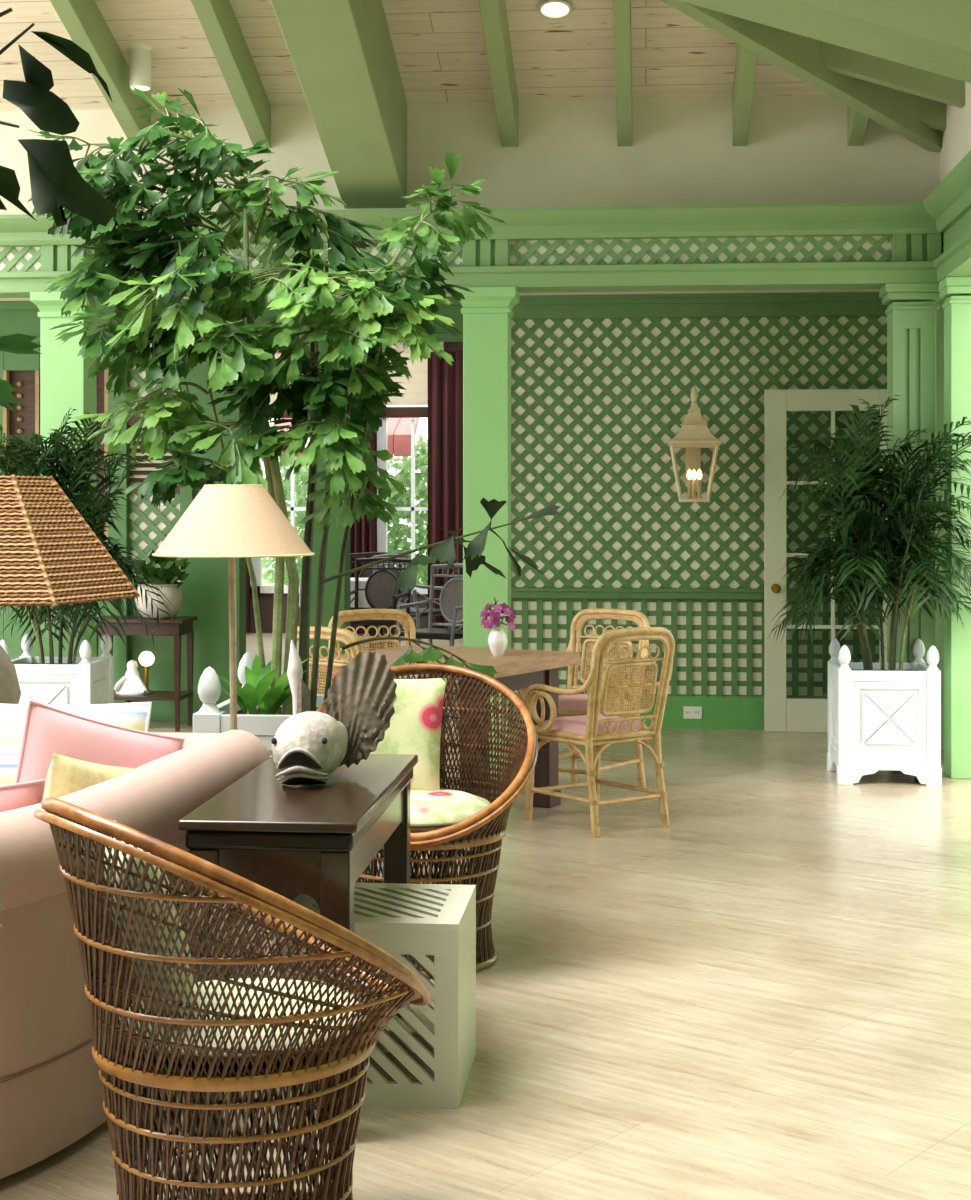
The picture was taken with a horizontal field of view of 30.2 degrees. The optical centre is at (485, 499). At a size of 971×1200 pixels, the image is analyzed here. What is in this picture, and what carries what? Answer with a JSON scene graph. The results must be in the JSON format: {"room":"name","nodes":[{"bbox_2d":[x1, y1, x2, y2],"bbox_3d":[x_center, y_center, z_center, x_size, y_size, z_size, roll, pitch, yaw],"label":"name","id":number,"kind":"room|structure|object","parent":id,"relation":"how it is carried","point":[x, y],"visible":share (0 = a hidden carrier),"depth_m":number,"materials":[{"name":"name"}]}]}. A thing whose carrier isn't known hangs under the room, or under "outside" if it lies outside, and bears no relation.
{"room":"sunroom","nodes":[
{"label":"sunroom","id":0,"kind":"room"},
{"bbox_2d":[273,418,418,456],"bbox_3d":[-1.505,0.225,21.971,3.560,2.650,0.900,0,0,5],"label":"awning","id":1,"kind":"object","parent":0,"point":[398,429],"visible":0.07,"depth_m":21.54,"materials":[{"name":"red fabric"}]},
{"bbox_2d":[250,342,462,633],"bbox_3d":[-1.103,-0.200,20.278,8.200,3.400,0.200,0,0,5],"label":"wall","id":2,"kind":"structure","parent":0,"point":[266,600],"depth_m":20.29,"materials":[{"name":"paint"}]},
{"bbox_2d":[250,350,305,592],"bbox_3d":[-2.208,-0.365,20.278,0.900,2.830,0.156,0,0,5],"label":"window","id":3,"kind":"structure","parent":2,"relation":"in","point":[257,562],"depth_m":20.27,"materials":[{"name":"white paint"}]},
{"bbox_2d":[269,350,302,404],"bbox_3d":[-2.213,-1.419,20.218,0.900,0.718,0.036,0,0,5],"label":"blind","id":4,"kind":"object","parent":3,"relation":"attached to","point":[272,397],"depth_m":20.22,"materials":[{"name":"white fabric"}]},
{"bbox_2d":[377,342,443,593],"bbox_3d":[-0.848,-0.365,20.157,0.770,2.830,0.156,0,0,5],"label":"window","id":5,"kind":"structure","parent":2,"relation":"in","point":[416,393],"depth_m":20.10,"materials":[{"name":"white paint"}]},
{"bbox_2d":[382,342,443,404],"bbox_3d":[-0.854,-1.419,20.097,0.770,0.718,0.036,0,0,5],"label":"blind","id":6,"kind":"object","parent":5,"relation":"attached to","point":[416,393],"depth_m":20.08,"materials":[{"name":"white fabric"}]},
{"bbox_2d":[350,364,376,633],"bbox_3d":[-1.430,-0.080,19.936,0.450,3.120,0.143,0,0,5],"label":"curtain","id":7,"kind":"object","parent":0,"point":[363,534],"visible":0.18,"depth_m":19.93,"materials":[{"name":"red fabric"}]},
{"bbox_2d":[0,0,826,110],"bbox_3d":[-0.709,-2.929,8.597,6.260,1.238,3.800,0,0,5],"label":"ceiling","id":8,"kind":"structure","parent":0,"point":[439,46],"depth_m":9.95,"materials":[{"name":"beige wood"}]},
{"bbox_2d":[50,0,150,148],"bbox_3d":[-2.193,-2.784,8.729,0.100,1.446,3.800,0,0,5],"label":"rafter","id":9,"kind":"object","parent":8,"relation":"attached to","point":[83,20],"visible":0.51,"depth_m":9.78,"materials":[{"name":"green paint"}]},
{"bbox_2d":[127,43,152,90],"bbox_3d":[-1.919,-2.403,10.010,0.160,0.234,0.160,0,0,5],"label":"spotlight","id":10,"kind":"object","parent":8,"relation":"attached to","point":[140,54],"visible":0.94,"depth_m":9.96,"materials":[{"name":"white plastic"}]},
{"bbox_2d":[191,0,270,147],"bbox_3d":[-1.476,-2.784,8.665,0.100,1.446,3.800,0,0,5],"label":"rafter","id":11,"kind":"object","parent":8,"relation":"attached to","point":[217,18],"visible":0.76,"depth_m":9.78,"materials":[{"name":"green paint"}]},
{"bbox_2d":[271,0,406,208],"bbox_3d":[-0.809,-2.604,8.606,0.370,1.804,3.800,0,0,5],"label":"ceiling beam","id":12,"kind":"structure","parent":8,"relation":"attached to","point":[342,53],"depth_m":9.39,"materials":[{"name":"green paint"}]},
{"bbox_2d":[478,0,518,146],"bbox_3d":[-0.027,-2.776,8.536,0.100,1.461,3.800,0,0,5],"label":"rafter","id":13,"kind":"object","parent":8,"relation":"attached to","point":[493,13],"visible":1,"depth_m":9.66,"materials":[{"name":"green paint"}]},
{"bbox_2d":[538,0,571,18],"bbox_3d":[0.366,-2.588,9.460,0.180,0.074,0.172,0,0,5],"label":"recessed light","id":14,"kind":"object","parent":8,"relation":"in","point":[552,9],"visible":1,"depth_m":9.46,"materials":[{"name":"white glass"}]},
{"bbox_2d":[613,0,631,146],"bbox_3d":[0.727,-2.449,9.512,0.085,0.826,1.721,0,0,5],"label":"rafter","id":15,"kind":"object","parent":8,"relation":"attached to","point":[622,42],"visible":1,"depth_m":9.58,"materials":[{"name":"green paint"}]},
{"bbox_2d":[732,44,756,145],"bbox_3d":[1.410,-2.342,9.781,0.085,0.632,1.064,0,0,5],"label":"rafter","id":16,"kind":"object","parent":8,"relation":"attached to","point":[746,60],"visible":0.66,"depth_m":9.82,"materials":[{"name":"green paint"}]},
{"bbox_2d":[661,0,941,152],"bbox_3d":[0.516,-2.759,8.488,5.374,1.576,0.100,0,0,-40],"label":"beam","id":17,"kind":"structure","parent":8,"relation":"attached to","point":[798,55],"depth_m":9.47,"materials":[{"name":"green paint"}]},
{"bbox_2d":[848,106,868,145],"bbox_3d":[2.087,-2.237,10.047,0.085,0.441,0.414,0,0,5],"label":"rafter","id":18,"kind":"object","parent":8,"relation":"attached to","point":[857,122],"visible":0.4,"depth_m":10.09,"materials":[{"name":"green paint"}]},
{"bbox_2d":[0,290,878,300],"bbox_3d":[-1.889,-1.400,11.463,10.200,0.100,1.700,0,0,5],"label":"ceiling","id":19,"kind":"structure","parent":0,"point":[794,291],"depth_m":11.71,"materials":[{"name":"green paint"}]},
{"bbox_2d":[0,292,888,722],"bbox_3d":[-2.024,0.075,12.206,9.800,2.850,0.245,0,0,5],"label":"wall","id":20,"kind":"structure","parent":0,"point":[601,385],"depth_m":11.88,"materials":[{"name":"green paint"}]},
{"bbox_2d":[512,694,827,728],"bbox_3d":[1.422,1.395,11.838,2.830,0.210,0.065,0,0,5],"label":"baseboard","id":21,"kind":"structure","parent":20,"relation":"attached to","point":[718,712],"depth_m":11.80,"materials":[{"name":"green paint"}]},
{"bbox_2d":[683,706,701,718],"bbox_3d":[1.359,1.395,11.806,0.120,0.080,0.009,0,0,5],"label":"wall outlet","id":22,"kind":"object","parent":20,"relation":"attached to","point":[688,712],"visible":1,"depth_m":11.80,"materials":[{"name":"white plastic"}]},
{"bbox_2d":[666,386,722,501],"bbox_3d":[1.344,-0.361,11.607,0.356,0.748,0.438,0,0,5],"label":"wall lantern","id":23,"kind":"object","parent":20,"relation":"attached to","point":[694,434],"visible":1,"depth_m":11.49,"materials":[{"name":"beige metal"}]},
{"bbox_2d":[764,389,886,731],"bbox_3d":[2.241,0.393,11.593,0.875,2.215,0.108,0,0,5],"label":"door","id":24,"kind":"structure","parent":20,"relation":"in","point":[782,713],"depth_m":11.64,"materials":[{"name":"white paint"}]},
{"bbox_2d":[428,351,462,628],"bbox_3d":[-0.300,-0.080,19.835,0.680,3.120,0.143,0,0,5],"label":"curtain","id":25,"kind":"object","parent":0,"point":[445,381],"visible":0.35,"depth_m":19.84,"materials":[{"name":"red fabric"}]},
{"bbox_2d":[0,95,939,298],"bbox_3d":[-2.075,-1.910,10.727,9.960,1.380,0.200,0,0,5],"label":"wall","id":26,"kind":"structure","parent":0,"point":[681,152],"depth_m":10.38,"materials":[{"name":"beige paint"}]},
{"bbox_2d":[0,201,942,297],"bbox_3d":[-2.240,-1.417,10.455,9.680,0.435,0.370,0,0,5],"label":"trim","id":27,"kind":"structure","parent":26,"relation":"attached to","point":[849,245],"depth_m":10.10,"materials":[{"name":"green paint"}]},
{"bbox_2d":[0,633,970,1199],"bbox_3d":[0.226,1.560,8.162,17.000,0.120,24.300,0,0,5],"label":"floor","id":28,"kind":"structure","parent":0,"point":[763,992],"depth_m":5.35,"materials":[{"name":"wood"}]},
{"bbox_2d":[0,633,113,704],"bbox_3d":[-2.412,1.132,10.099,0.538,0.736,0.538,0,0,2],"label":"planter box","id":29,"kind":"object","parent":28,"relation":"on","point":[90,680],"visible":0.31,"depth_m":9.85,"materials":[{"name":"white paint"}]},
{"bbox_2d":[0,408,173,663],"bbox_3d":[-2.416,0.215,9.987,1.306,1.452,0.831,0,0,5],"label":"potted palm","id":30,"kind":"object","parent":29,"relation":"on","point":[31,458],"visible":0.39,"depth_m":10.01,"materials":[{"name":"green plant"}]},
{"bbox_2d":[0,7,116,926],"bbox_3d":[-0.773,0.426,2.420,0.575,2.148,0.128,0,0,5],"label":"palm","id":31,"kind":"object","parent":28,"relation":"on","point":[56,184],"visible":1,"depth_m":2.39,"materials":[{"name":"plant"}]},
{"bbox_2d":[30,292,105,656],"bbox_3d":[-2.438,0.150,10.533,0.348,2.700,0.340,0,0,5],"label":"column","id":32,"kind":"structure","parent":28,"relation":"on","point":[65,382],"depth_m":10.41,"materials":[{"name":"green paint"}]},
{"bbox_2d":[0,730,269,1178],"bbox_3d":[-1.448,1.095,4.436,1.433,0.809,2.090,0,0,5],"label":"sofa","id":33,"kind":"object","parent":28,"relation":"on","point":[51,1096],"visible":0.48,"depth_m":4.04,"materials":[{"name":"pink fabric"}]},
{"bbox_2d":[0,779,45,811],"bbox_3d":[-1.280,0.880,4.110,0.533,0.455,0.217,0,0,-36],"label":"cushion","id":34,"kind":"object","parent":33,"relation":"on","point":[23,794],"visible":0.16,"depth_m":4.16,"materials":[{"name":"fabric"}]},
{"bbox_2d":[0,702,151,785],"bbox_3d":[-1.281,0.840,5.164,0.628,0.514,0.229,0,0,5],"label":"cushion","id":35,"kind":"object","parent":33,"relation":"on","point":[136,715],"visible":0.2,"depth_m":5.16,"materials":[{"name":"fabric"}]},
{"bbox_2d":[43,753,136,798],"bbox_3d":[-0.991,0.800,4.486,0.120,0.373,0.402,0,0,27],"label":"cushion","id":36,"kind":"object","parent":33,"relation":"on","point":[66,775],"visible":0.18,"depth_m":4.39,"materials":[{"name":"yellow fabric"}]},
{"bbox_2d":[15,699,184,782],"bbox_3d":[-1.060,0.840,4.833,0.632,0.632,0.172,0,0,-41],"label":"cushion","id":37,"kind":"object","parent":33,"relation":"on","point":[48,730],"visible":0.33,"depth_m":4.78,"materials":[{"name":"pink fabric"}]},
{"bbox_2d":[97,616,197,731],"bbox_3d":[-2.257,1.137,11.847,0.640,0.725,0.400,0,0,5],"label":"display table","id":38,"kind":"object","parent":28,"relation":"on","point":[181,625],"visible":0.62,"depth_m":11.68,"materials":[{"name":"brown wood"}]},
{"bbox_2d":[114,660,148,694],"bbox_3d":[-2.326,1.163,11.854,0.231,0.225,0.146,0,0,5],"label":"figurine","id":39,"kind":"object","parent":38,"relation":"on","point":[131,683],"visible":0.98,"depth_m":11.81,"materials":[{"name":"white ceramic"}]},
{"bbox_2d":[139,651,154,692],"bbox_3d":[-2.241,1.137,11.906,0.104,0.277,0.103,0,0,5],"label":"globe lamp","id":40,"kind":"object","parent":38,"relation":"on","point":[146,658],"visible":0.96,"depth_m":11.88,"materials":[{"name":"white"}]},
{"bbox_2d":[114,690,192,700],"bbox_3d":[-2.256,1.288,11.857,0.580,0.025,0.360,0,0,5],"label":"shelf","id":41,"kind":"object","parent":38,"relation":"attached to","point":[157,695],"depth_m":11.69,"materials":[{"name":"brown wood"}]},
{"bbox_2d":[135,583,182,618],"bbox_3d":[-2.147,0.662,11.838,0.310,0.225,0.310,0,0,5],"label":"plant pot","id":42,"kind":"object","parent":38,"relation":"on","point":[171,592],"visible":0.73,"depth_m":11.72,"materials":[{"name":"ceramic"}]},
{"bbox_2d":[133,550,189,588],"bbox_3d":[-2.138,0.493,11.825,0.359,0.338,0.291,0,0,-24],"label":"houseplant","id":43,"kind":"object","parent":42,"relation":"in","point":[169,571],"visible":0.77,"depth_m":11.79,"materials":[{"name":"green plant"}]},
{"bbox_2d":[34,797,430,1199],"bbox_3d":[-0.499,1.033,3.599,0.810,0.932,0.796,0,0,-35],"label":"wicker chair","id":44,"kind":"object","parent":28,"relation":"on","point":[125,1070],"visible":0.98,"depth_m":3.36,"materials":[{"name":"wicker"}]},
{"bbox_2d":[117,978,366,1062],"bbox_3d":[-0.487,1.033,3.603,0.506,0.070,0.506,0,0,5],"label":"seat cushion","id":45,"kind":"object","parent":44,"relation":"on","point":[248,980],"visible":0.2,"depth_m":3.52,"materials":[{"name":"beige fabric"}]},
{"bbox_2d":[104,820,192,1027],"bbox_3d":[-0.670,0.835,3.574,0.161,0.346,0.360,0,0,-17],"label":"pillow","id":46,"kind":"object","parent":45,"relation":"on","point":[173,910],"visible":0.21,"depth_m":3.42,"materials":[{"name":"beige fabric"}]},
{"bbox_2d":[152,484,313,966],"bbox_3d":[-0.825,0.725,5.896,0.528,1.550,0.528,0,0,5],"label":"floor lamp","id":47,"kind":"object","parent":28,"relation":"on","point":[231,521],"visible":0.81,"depth_m":5.76,"materials":[{"name":"beige fabric"}]},
{"bbox_2d":[246,561,249,632],"bbox_3d":[-2.879,-0.080,20.065,0.500,3.120,0.143,0,0,5],"label":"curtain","id":48,"kind":"object","parent":28,"relation":"on","point":[247,570],"visible":0.03,"depth_m":20.07,"materials":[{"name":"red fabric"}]},
{"bbox_2d":[178,754,417,1141],"bbox_3d":[-0.459,1.124,4.750,0.423,0.752,1.130,0,0,5],"label":"console table","id":49,"kind":"object","parent":28,"relation":"on","point":[316,841],"visible":0.53,"depth_m":4.24,"materials":[{"name":"brown wood"}]},
{"bbox_2d":[271,640,396,784],"bbox_3d":[-0.434,0.562,4.823,0.209,0.368,0.396,0,0,35],"label":"fish sculpture","id":50,"kind":"object","parent":49,"relation":"on","point":[308,746],"visible":1,"depth_m":4.88,"materials":[{"name":"white ceramic"}]},
{"bbox_2d":[193,652,422,883],"bbox_3d":[-0.637,1.044,6.643,0.728,0.912,0.728,0,0,5],"label":"planter box","id":51,"kind":"object","parent":28,"relation":"on","point":[211,717],"visible":0.1,"depth_m":6.32,"materials":[{"name":"white paint"}]},
{"bbox_2d":[217,654,307,714],"bbox_3d":[-0.799,0.691,6.577,0.309,0.245,0.346,0,0,-44],"label":"plant","id":52,"kind":"object","parent":51,"relation":"on","point":[255,692],"visible":0.71,"depth_m":6.53,"materials":[{"name":"green plant"}]},
{"bbox_2d":[26,86,559,714],"bbox_3d":[-0.681,-0.366,6.616,1.946,2.376,1.103,0,0,5],"label":"potted tree","id":53,"kind":"object","parent":51,"relation":"in","point":[175,265],"visible":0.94,"depth_m":6.46,"materials":[{"name":"green plant"}]},
{"bbox_2d":[297,626,364,693],"bbox_3d":[-0.577,1.038,8.368,0.519,0.931,0.566,0,0,39],"label":"dining chair","id":54,"kind":"object","parent":28,"relation":"on","point":[345,636],"visible":0.11,"depth_m":8.13,"materials":[{"name":"wicker"}]},
{"bbox_2d":[275,883,475,1108],"bbox_3d":[-0.274,1.272,4.680,0.458,0.455,0.455,0,0,5],"label":"side table","id":55,"kind":"object","parent":28,"relation":"on","point":[417,921],"visible":0.52,"depth_m":4.45,"materials":[{"name":"white paint"}]},
{"bbox_2d":[350,552,401,646],"bbox_3d":[-1.149,1.004,17.940,0.556,0.994,0.581,0,0,-15],"label":"armchair","id":56,"kind":"object","parent":28,"relation":"on","point":[365,573],"visible":0.13,"depth_m":17.67,"materials":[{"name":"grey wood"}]},
{"bbox_2d":[369,608,383,650],"bbox_3d":[-1.308,1.130,17.134,0.750,0.740,0.700,0,0,5],"label":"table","id":57,"kind":"object","parent":28,"relation":"on","point":[372,631],"visible":0.02,"depth_m":16.84,"materials":[{"name":"brown wood"}]},
{"bbox_2d":[299,578,370,607],"bbox_3d":[-1.309,0.877,17.128,0.814,0.245,0.752,0,0,5],"label":"tablecloth","id":58,"kind":"object","parent":57,"relation":"on","point":[362,602],"visible":0.09,"depth_m":16.75,"materials":[{"name":"white fabric"}]},
{"bbox_2d":[350,557,410,649],"bbox_3d":[-0.976,1.004,15.784,0.556,0.994,0.581,0,0,15],"label":"armchair","id":59,"kind":"object","parent":28,"relation":"on","point":[379,589],"visible":0.64,"depth_m":16.00,"materials":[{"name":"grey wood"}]},
{"bbox_2d":[328,609,450,705],"bbox_3d":[-0.506,1.038,9.240,0.518,0.931,0.566,0,0,-21],"label":"dining chair","id":60,"kind":"object","parent":28,"relation":"on","point":[401,616],"visible":0.24,"depth_m":9.48,"materials":[{"name":"wicker"}]},
{"bbox_2d":[372,553,451,647],"bbox_3d":[-0.688,1.004,16.946,0.581,0.994,0.556,0,0,35],"label":"armchair","id":61,"kind":"object","parent":28,"relation":"on","point":[415,611],"visible":0.3,"depth_m":16.94,"materials":[{"name":"grey paint"}]},
{"bbox_2d":[316,663,537,977],"bbox_3d":[-0.213,1.033,5.882,0.796,0.932,0.810,0,0,1],"label":"wicker chair","id":62,"kind":"object","parent":28,"relation":"on","point":[484,831],"visible":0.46,"depth_m":5.96,"materials":[{"name":"wicker"}]},
{"bbox_2d":[410,788,489,832],"bbox_3d":[-0.220,1.000,5.812,0.510,0.100,0.510,0,0,5],"label":"seat cushion","id":63,"kind":"object","parent":62,"relation":"on","point":[429,810],"visible":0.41,"depth_m":5.65,"materials":[{"name":"fabric"}]},
{"bbox_2d":[334,674,446,790],"bbox_3d":[-0.330,0.785,5.983,0.402,0.394,0.157,0,0,15],"label":"floral pillow","id":64,"kind":"object","parent":63,"relation":"on","point":[415,724],"visible":0.34,"depth_m":5.91,"materials":[{"name":"fabric"}]},
{"bbox_2d":[395,563,462,694],"bbox_3d":[-0.344,1.004,14.218,0.556,0.994,0.581,0,0,30],"label":"armchair","id":65,"kind":"object","parent":28,"relation":"on","point":[451,595],"visible":0.56,"depth_m":14.42,"materials":[{"name":"grey paint"}]},
{"bbox_2d":[319,644,579,807],"bbox_3d":[-0.178,1.125,8.711,0.950,0.750,0.950,0,0,30],"label":"dining table","id":66,"kind":"object","parent":28,"relation":"on","point":[517,669],"visible":0.3,"depth_m":8.74,"materials":[{"name":"brown wood"}]},
{"bbox_2d":[488,626,507,655],"bbox_3d":[0.059,0.680,8.689,0.096,0.140,0.096,0,0,5],"label":"vase","id":67,"kind":"object","parent":66,"relation":"on","point":[497,639],"visible":1,"depth_m":8.66,"materials":[{"name":"white ceramic"}]},
{"bbox_2d":[480,597,515,630],"bbox_3d":[0.060,0.550,8.698,0.166,0.161,0.156,0,0,40],"label":"bunch","id":68,"kind":"object","parent":67,"relation":"on","point":[503,608],"visible":1,"depth_m":8.66,"materials":[{"name":"pink plant"}]},
{"bbox_2d":[454,287,519,764],"bbox_3d":[0.011,0.150,10.315,0.346,2.700,0.340,0,0,5],"label":"column","id":69,"kind":"structure","parent":28,"relation":"on","point":[487,313],"depth_m":10.19,"materials":[{"name":"green paint"}]},
{"bbox_2d":[517,608,649,798],"bbox_3d":[0.513,1.038,9.289,0.518,0.931,0.566,0,0,35],"label":"dining chair","id":70,"kind":"object","parent":28,"relation":"on","point":[569,705],"visible":0.34,"depth_m":9.43,"materials":[{"name":"wicker"}]},
{"bbox_2d":[522,627,674,836],"bbox_3d":[0.523,1.038,8.328,0.519,0.931,0.566,0,0,-37],"label":"dining chair","id":71,"kind":"object","parent":28,"relation":"on","point":[592,730],"visible":0.94,"depth_m":8.19,"materials":[{"name":"wicker"}]},
{"bbox_2d":[827,638,941,785],"bbox_3d":[2.145,1.132,9.723,0.538,0.736,0.538,0,0,5],"label":"planter box","id":72,"kind":"object","parent":28,"relation":"on","point":[878,719],"visible":1,"depth_m":9.47,"materials":[{"name":"white paint"}]},
{"bbox_2d":[768,395,970,670],"bbox_3d":[2.125,0.186,9.580,1.287,1.510,0.809,0,0,26],"label":"potted palm","id":73,"kind":"object","parent":72,"relation":"on","point":[868,552],"visible":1,"depth_m":9.56,"materials":[{"name":"green plant"}]},
{"bbox_2d":[879,282,941,665],"bbox_3d":[2.387,0.150,10.080,0.325,2.700,0.295,0,0,5],"label":"pilaster","id":74,"kind":"object","parent":28,"relation":"on","point":[911,310],"visible":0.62,"depth_m":9.98,"materials":[{"name":"green paint"}]},
{"bbox_2d":[939,276,970,778],"bbox_3d":[2.746,0.150,9.765,0.525,2.700,0.260,0,0,5],"label":"pier","id":75,"kind":"object","parent":28,"relation":"on","point":[957,289],"visible":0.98,"depth_m":9.68,"materials":[{"name":"green paint"}]},
{"bbox_3d":[-1.651,1.189,5.920,0.560,0.628,0.560,0,0,5],"label":"side table","id":76,"kind":"object","parent":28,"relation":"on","visible":0},
{"bbox_2d":[0,474,139,703],"bbox_3d":[-1.651,0.378,5.920,0.880,0.995,1.015,0,0,-41],"label":"table lamp","id":77,"kind":"object","parent":76,"relation":"on","point":[50,555],"visible":0.98,"depth_m":5.75,"materials":[{"name":"wicker"}]},
{"bbox_2d":[936,298,946,749],"bbox_3d":[2.857,0.075,11.040,0.170,2.850,1.700,0,0,5],"label":"wall","id":78,"kind":"structure","parent":0,"point":[940,311],"depth_m":10.92,"materials":[{"name":"green paint"}]},
{"bbox_2d":[940,82,970,252],"bbox_3d":[2.249,-1.960,5.120,0.250,1.480,10.600,0,0,5],"label":"wall","id":79,"kind":"structure","parent":0,"point":[956,138],"depth_m":9.69,"materials":[{"name":"beige paint"}]},
{"bbox_2d":[923,150,970,281],"bbox_3d":[2.195,-1.417,5.527,0.370,0.435,9.400,0,0,5],"label":"trim","id":80,"kind":"structure","parent":79,"relation":"attached to","point":[949,203],"depth_m":9.34,"materials":[{"name":"green paint"}]},
{"label":"outside","id":81,"kind":"structure","parent":0,"visible":0},
{"bbox_2d":[262,569,421,585],"bbox_3d":[-1.306,1.625,30.386,32.000,0.150,19.700,0,0,5],"label":"ground","id":82,"kind":"structure","parent":81,"point":[264,582],"depth_m":34.66,"materials":[{"name":"grey"}]},
{"bbox_2d":[262,441,308,585],"bbox_3d":[-2.236,0.339,23.086,1.582,2.430,1.352,0,0,5],"label":"bush","id":83,"kind":"object","parent":82,"relation":"on","point":[301,491],"visible":0.11,"depth_m":22.78,"materials":[{"name":"green plant"}]},
{"bbox_2d":[387,434,427,585],"bbox_3d":[-0.736,0.333,22.753,1.560,2.442,1.339,0,0,5],"label":"bush","id":84,"kind":"object","parent":82,"relation":"on","point":[397,532],"visible":0.32,"depth_m":22.45,"materials":[{"name":"green plant"}]},
{"bbox_3d":[0.045,-2.929,3.209,3.800,1.238,14.400,0,0,5],"label":"ceiling","id":85,"kind":"structure","parent":0,"visible":0},
{"bbox_2d":[679,0,970,82],"bbox_3d":[0.957,-2.443,7.585,2.760,1.483,0.460,0,0,5],"label":"ceiling beam","id":86,"kind":"structure","parent":85,"relation":"attached to","point":[934,36],"depth_m":7.40,"materials":[{"name":"green paint"}]},
{"bbox_2d":[820,41,964,107],"bbox_3d":[2.079,-2.328,9.473,0.860,0.534,0.085,0,0,5],"label":"rafter","id":87,"kind":"object","parent":85,"relation":"attached to","point":[845,61],"visible":0.28,"depth_m":9.43,"materials":[{"name":"green paint"}]},
{"bbox_2d":[918,96,945,131],"bbox_3d":[2.432,-2.235,10.044,0.260,0.348,0.085,0,0,5],"label":"rafter","id":88,"kind":"object","parent":85,"relation":"attached to","point":[931,113],"visible":0.31,"depth_m":10.00,"materials":[{"name":"green paint"}]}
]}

